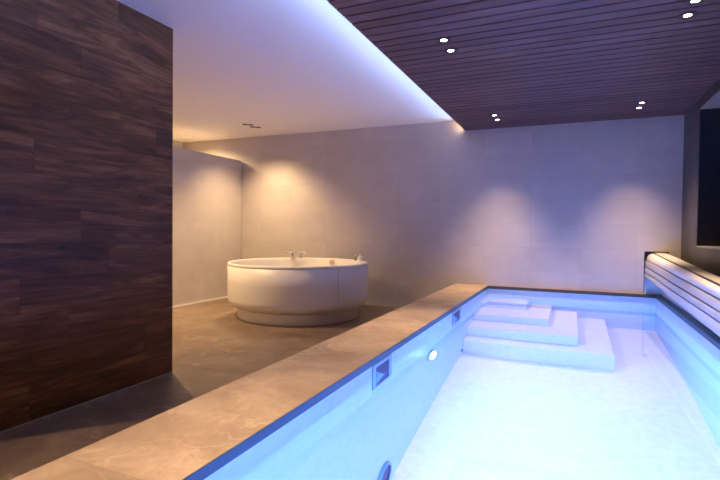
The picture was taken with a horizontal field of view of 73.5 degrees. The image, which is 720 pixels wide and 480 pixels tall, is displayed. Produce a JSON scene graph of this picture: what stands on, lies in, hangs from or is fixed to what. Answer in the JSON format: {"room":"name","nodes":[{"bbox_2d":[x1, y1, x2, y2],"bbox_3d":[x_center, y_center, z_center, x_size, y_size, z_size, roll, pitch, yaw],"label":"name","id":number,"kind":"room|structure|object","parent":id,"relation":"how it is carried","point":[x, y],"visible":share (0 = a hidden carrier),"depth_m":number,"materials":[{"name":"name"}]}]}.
{"room":"spa","nodes":[
{"label":"spa","id":0,"kind":"room"},
{"bbox_2d":[0,0,172,431],"bbox_3d":[-1.775,-0.278,3.050,0.160,2.600,1.398,1,1,24],"label":"wall","id":1,"kind":"structure","parent":0,"point":[86,86],"depth_m":2.98,"materials":[{"name":"brown wood"}]},
{"bbox_2d":[0,371,172,432],"bbox_3d":[-1.713,1.020,3.045,0.006,0.008,1.398,1,1,24],"label":"trim","id":2,"kind":"structure","parent":1,"relation":"attached to","point":[172,371],"depth_m":2.98,"materials":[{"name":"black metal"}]},
{"bbox_2d":[173,141,182,147],"bbox_3d":[-5.036,-0.391,4.367,0.150,2.700,9.142,1,1,24],"label":"wall","id":3,"kind":"structure","parent":0,"point":[175,143],"depth_m":8.37,"materials":[{"name":"beige paint"}]},
{"bbox_2d":[0,297,400,479],"bbox_3d":[-1.600,1.089,2.878,7.692,0.120,9.342,1,1,24],"label":"floor","id":4,"kind":"structure","parent":0,"point":[212,348],"depth_m":3.62,"materials":[{"name":"beige tile"}]},
{"bbox_2d":[227,258,367,325],"bbox_3d":[-0.792,0.621,6.244,1.785,0.685,1.785,1,1,24],"label":"bathtub","id":5,"kind":"object","parent":4,"relation":"on","point":[264,291],"visible":1,"depth_m":5.50,"materials":[{"name":"white ceramic"}]},
{"bbox_2d":[286,250,307,257],"bbox_3d":[-0.943,0.207,6.989,0.350,0.110,0.165,1,1,24],"label":"mixer tap","id":6,"kind":"object","parent":5,"relation":"on","point":[287,251],"visible":1,"depth_m":7.00,"materials":[{"name":"silver metal"}]},
{"bbox_2d":[227,258,367,269],"bbox_3d":[-0.791,0.506,6.242,1.785,0.456,1.785,1,1,24],"label":"bathtub rim","id":7,"kind":"object","parent":5,"relation":"in","point":[256,263],"depth_m":6.75,"materials":[{"name":"white ceramic"}]},
{"bbox_2d":[11,283,719,479],"bbox_3d":[1.187,0.860,3.116,2.591,0.386,6.452,1,1,24],"label":"surround","id":8,"kind":"object","parent":4,"relation":"on","point":[193,439],"visible":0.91,"depth_m":1.96,"materials":[{"name":"beige stone"}]},
{"bbox_2d":[645,253,719,336],"bbox_3d":[2.382,0.433,3.199,0.223,0.488,5.360,1,1,24],"label":"slatted bench","id":9,"kind":"object","parent":8,"relation":"on","point":[695,290],"visible":1,"depth_m":3.69,"materials":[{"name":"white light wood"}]},
{"bbox_2d":[172,146,241,307],"bbox_3d":[-2.652,-0.174,6.592,0.128,2.220,3.130,1,1,24],"label":"wall","id":10,"kind":"structure","parent":0,"point":[206,187],"depth_m":7.19,"materials":[{"name":"beige paint"}]},
{"bbox_2d":[117,0,453,142],"bbox_3d":[-1.333,-1.627,2.741,8.192,0.120,9.492,1,1,24],"label":"ceiling","id":11,"kind":"structure","parent":0,"point":[279,67],"depth_m":4.64,"materials":[{"name":"white paint"}]},
{"bbox_2d":[204,290,486,479],"bbox_3d":[0.307,1.560,3.599,0.250,1.746,6.285,1,1,24],"label":"wall","id":12,"kind":"structure","parent":0,"point":[240,466],"depth_m":2.05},
{"bbox_2d":[372,354,391,380],"bbox_3d":[0.027,0.824,2.890,0.239,0.243,0.305,1,1,24],"label":"skimmer","id":13,"kind":"object","parent":12,"relation":"attached to","point":[384,364],"visible":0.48,"depth_m":2.83,"materials":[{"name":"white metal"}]},
{"bbox_2d":[452,307,460,320],"bbox_3d":[0.827,0.792,4.705,0.239,0.243,0.348,1,1,24],"label":"skimmer","id":14,"kind":"object","parent":12,"relation":"attached to","point":[456,313],"visible":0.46,"depth_m":4.67,"materials":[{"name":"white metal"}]},
{"bbox_2d":[183,115,683,305],"bbox_3d":[0.516,0.310,7.028,8.192,4.100,0.257,1,1,24],"label":"wall","id":15,"kind":"structure","parent":0,"point":[430,208],"depth_m":6.47,"materials":[{"name":"beige paint"}]},
{"bbox_2d":[364,303,402,306],"bbox_3d":[-0.336,0.934,7.310,3.573,0.022,0.008,1,1,24],"label":"baseboard","id":16,"kind":"structure","parent":15,"relation":"attached to","point":[364,303],"depth_m":7.01,"materials":[{"name":"beige tile"}]},
{"bbox_2d":[643,251,668,293],"bbox_3d":[3.498,0.385,5.722,0.249,0.498,0.204,1,1,24],"label":"trim","id":17,"kind":"structure","parent":15,"relation":"attached to","point":[644,251],"depth_m":5.67,"materials":[{"name":"black metal"}]},
{"bbox_2d":[656,299,719,361],"bbox_3d":[2.331,1.601,2.708,0.342,1.746,6.285,1,1,24],"label":"wall","id":18,"kind":"structure","parent":0,"point":[709,347],"depth_m":3.89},
{"bbox_2d":[681,78,719,276],"bbox_3d":[2.103,-0.247,1.223,0.570,2.700,9.142,1,1,24],"label":"wall","id":19,"kind":"structure","parent":0,"point":[706,259],"depth_m":5.03,"materials":[{"name":"paint"}]},
{"bbox_2d":[696,89,719,249],"bbox_3d":[2.734,-0.585,2.829,0.421,1.385,4.200,1,1,24],"label":"trim","id":20,"kind":"structure","parent":19,"relation":"attached to","point":[714,101],"depth_m":4.55,"materials":[{"name":"grey stone"}]},
{"bbox_2d":[697,108,719,245],"bbox_3d":[2.737,-0.585,2.828,0.416,1.361,4.200,1,1,24],"label":"window","id":21,"kind":"structure","parent":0,"point":[708,222],"depth_m":4.79,"materials":[{"name":"black glass"}]},
{"bbox_3d":[0.716,-1.410,1.814,2.487,0.023,9.142,1,1,24],"label":"ceiling","id":22,"kind":"structure","parent":0,"visible":0},
{"bbox_2d":[327,0,719,130],"bbox_3d":[0.734,-1.388,1.860,2.491,0.022,9.046,1,1,24],"label":"ceiling slat","id":23,"kind":"structure","parent":22,"relation":"attached to","point":[524,62],"depth_m":3.64,"materials":[{"name":"brown wood"}]},
{"bbox_2d":[436,37,451,42],"bbox_3d":[0.592,-1.416,3.407,0.108,0.015,0.108,1,1,24],"label":"recessed light","id":24,"kind":"object","parent":23,"relation":"attached to","point":[441,39],"visible":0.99,"depth_m":3.40,"materials":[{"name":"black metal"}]},
{"bbox_2d":[444,48,457,53],"bbox_3d":[0.679,-1.420,3.604,0.108,0.015,0.108,1,1,24],"label":"recessed light","id":25,"kind":"object","parent":23,"relation":"attached to","point":[448,50],"visible":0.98,"depth_m":3.60,"materials":[{"name":"black metal"}]},
{"bbox_2d":[677,11,697,18],"bbox_3d":[2.023,-1.392,2.977,0.108,0.015,0.108,1,1,24],"label":"recessed light","id":26,"kind":"object","parent":23,"relation":"attached to","point":[690,14],"visible":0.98,"depth_m":2.97,"materials":[{"name":"black metal"}]},
{"bbox_2d":[684,0,704,4],"bbox_3d":[1.940,-1.389,2.789,0.108,0.015,0.108,1,1,24],"label":"recessed light","id":27,"kind":"object","parent":23,"relation":"attached to","point":[687,2],"visible":1,"depth_m":2.81,"materials":[{"name":"black metal"}]},
{"bbox_3d":[1.324,2.401,3.259,1.915,0.100,6.055,1,1,24],"label":"floor","id":28,"kind":"structure","parent":0,"visible":0},
{"bbox_2d":[239,295,719,479],"bbox_3d":[1.332,1.574,3.241,1.917,1.565,6.057,1,1,24],"label":"pool water","id":29,"kind":"object","parent":28,"relation":"on","point":[511,388],"visible":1,"depth_m":2.31,"materials":[{"name":"blue liquid"}]}
]}

